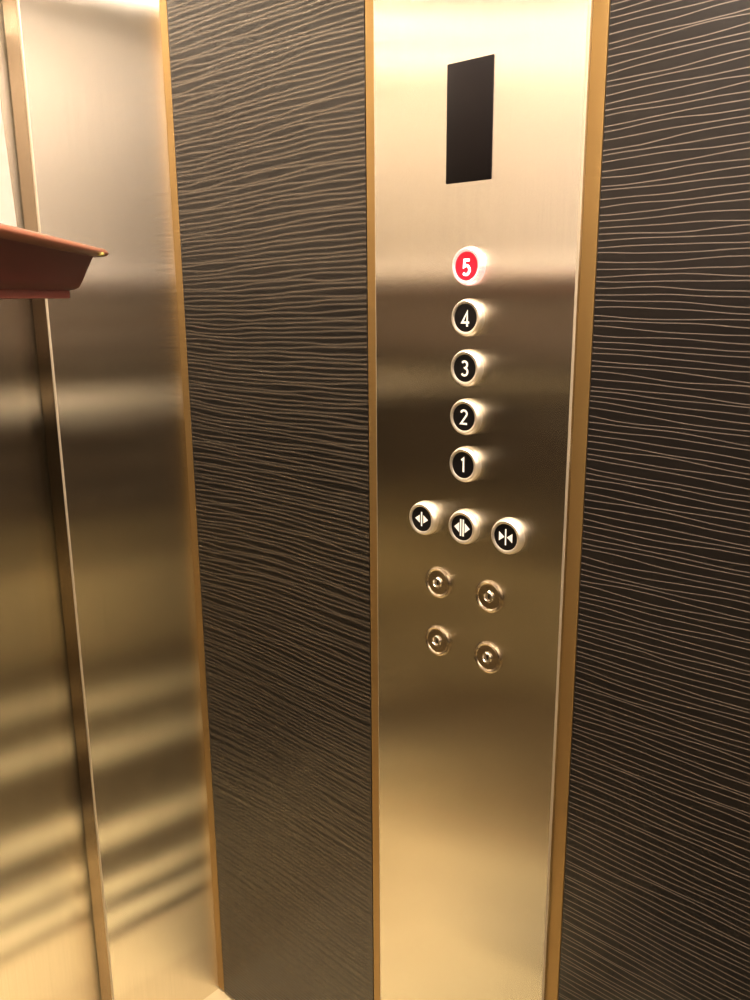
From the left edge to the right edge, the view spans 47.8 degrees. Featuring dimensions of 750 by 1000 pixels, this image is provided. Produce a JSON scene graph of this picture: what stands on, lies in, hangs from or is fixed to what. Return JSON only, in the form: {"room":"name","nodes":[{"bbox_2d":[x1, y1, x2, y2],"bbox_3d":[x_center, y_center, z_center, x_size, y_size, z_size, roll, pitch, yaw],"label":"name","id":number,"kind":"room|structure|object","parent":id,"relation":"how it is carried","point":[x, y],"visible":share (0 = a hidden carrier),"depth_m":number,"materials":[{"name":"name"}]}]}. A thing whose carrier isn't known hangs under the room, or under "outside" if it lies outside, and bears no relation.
{"room":"elevator interior","nodes":[
{"label":"elevator interior","id":0,"kind":"room"},
{"bbox_2d":[2,0,219,999],"bbox_3d":[-0.388,-0.114,1.348,0.040,2.230,0.265,12,18,41],"label":"door frame","id":1,"kind":"structure","parent":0,"point":[87,76],"depth_m":1.33,"materials":[{"name":"metal"}]},
{"bbox_2d":[204,988,234,999],"bbox_3d":[-0.253,1.268,0.503,2.010,0.060,1.810,12,18,41],"label":"floor","id":2,"kind":"structure","parent":0,"point":[219,994],"depth_m":1.64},
{"bbox_3d":[-0.307,0.539,0.589,0.340,1.317,0.340,12,18,41],"label":"pedestal stand","id":3,"kind":"object","parent":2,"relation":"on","visible":0},
{"bbox_2d":[0,223,108,298],"bbox_3d":[-0.295,-0.128,0.461,0.220,0.037,0.399,-2,14,-5],"label":"tray","id":4,"kind":"object","parent":3,"relation":"on","point":[33,265],"visible":1,"depth_m":0.52,"materials":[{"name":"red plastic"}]},
{"bbox_2d":[0,104,16,226],"bbox_3d":[-0.304,-0.272,0.602,0.110,0.232,0.061,0,14,0],"label":"folded paper","id":5,"kind":"object","parent":4,"relation":"on","point":[7,211],"visible":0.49,"depth_m":0.60,"materials":[{"name":"white paper"}]},
{"bbox_2d":[166,0,373,999],"bbox_3d":[-0.151,-0.098,1.261,0.394,2.224,0.012,12,18,41],"label":"wall panel","id":6,"kind":"object","parent":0,"point":[269,96],"visible":1,"depth_m":1.26,"materials":[{"name":"laminate"}]},
{"bbox_2d":[558,0,749,999],"bbox_3d":[0.627,0.063,0.573,1.067,2.224,0.012,12,18,41],"label":"wall","id":7,"kind":"structure","parent":0,"point":[656,903],"depth_m":0.86,"materials":[{"name":"laminate"}]},
{"bbox_3d":[0.371,0.006,0.829,1.800,2.230,0.032,12,18,41],"label":"wall","id":8,"kind":"structure","parent":0,"visible":0},
{"bbox_2d":[159,0,223,989],"bbox_3d":[-0.304,-0.129,1.396,0.017,2.224,0.012,12,18,41],"label":"trim","id":9,"kind":"structure","parent":8,"relation":"attached to","point":[162,3],"depth_m":1.41,"materials":[{"name":"brown metal"}]},
{"bbox_2d":[365,0,379,999],"bbox_3d":[0.002,-0.066,1.125,0.017,2.224,0.012,12,18,41],"label":"trim","id":10,"kind":"structure","parent":8,"relation":"attached to","point":[369,34],"depth_m":1.12,"materials":[{"name":"brown metal"}]},
{"bbox_2d":[373,0,593,999],"bbox_3d":[0.108,-0.042,1.021,0.284,2.224,0.026,12,18,41],"label":"control panel","id":11,"kind":"object","parent":8,"relation":"attached to","point":[481,107],"visible":1,"depth_m":1.01,"materials":[{"name":"metal"}]},
{"bbox_2d":[425,625,450,655],"bbox_3d":[0.080,0.182,1.095,0.041,0.041,0.004,12,18,41],"label":"switch","id":12,"kind":"object","parent":11,"relation":"attached to","point":[437,637],"depth_m":1.09,"materials":[{"name":"silver metal"}]},
{"bbox_2d":[425,567,450,597],"bbox_3d":[0.080,0.105,1.077,0.041,0.041,0.004,12,18,41],"label":"switch","id":13,"kind":"object","parent":11,"relation":"attached to","point":[437,579],"depth_m":1.08,"materials":[{"name":"silver metal"}]},
{"bbox_2d":[474,641,501,672],"bbox_3d":[0.138,0.194,1.044,0.041,0.041,0.004,12,18,41],"label":"switch","id":14,"kind":"object","parent":11,"relation":"attached to","point":[487,654],"depth_m":1.04,"materials":[{"name":"silver metal"}]},
{"bbox_2d":[475,580,503,612],"bbox_3d":[0.138,0.117,1.025,0.041,0.041,0.004,12,18,41],"label":"switch","id":15,"kind":"object","parent":11,"relation":"attached to","point":[489,594],"depth_m":1.02,"materials":[{"name":"silver metal"}]},
{"bbox_2d":[546,0,610,999],"bbox_3d":[0.225,-0.020,0.928,0.017,2.224,0.012,12,18,41],"label":"trim","id":16,"kind":"structure","parent":8,"relation":"attached to","point":[601,8],"depth_m":0.92,"materials":[{"name":"brown metal"}]},
{"bbox_3d":[-0.850,-1.004,0.619,0.040,0.150,1.085,12,18,41],"label":"wall","id":17,"kind":"structure","parent":0,"visible":0},
{"bbox_2d":[0,0,101,999],"bbox_3d":[-0.675,-0.003,1.117,0.032,2.112,0.592,12,18,41],"label":"door","id":18,"kind":"structure","parent":17,"relation":"in","point":[48,950],"depth_m":1.33,"materials":[{"name":"metal"}]}
]}

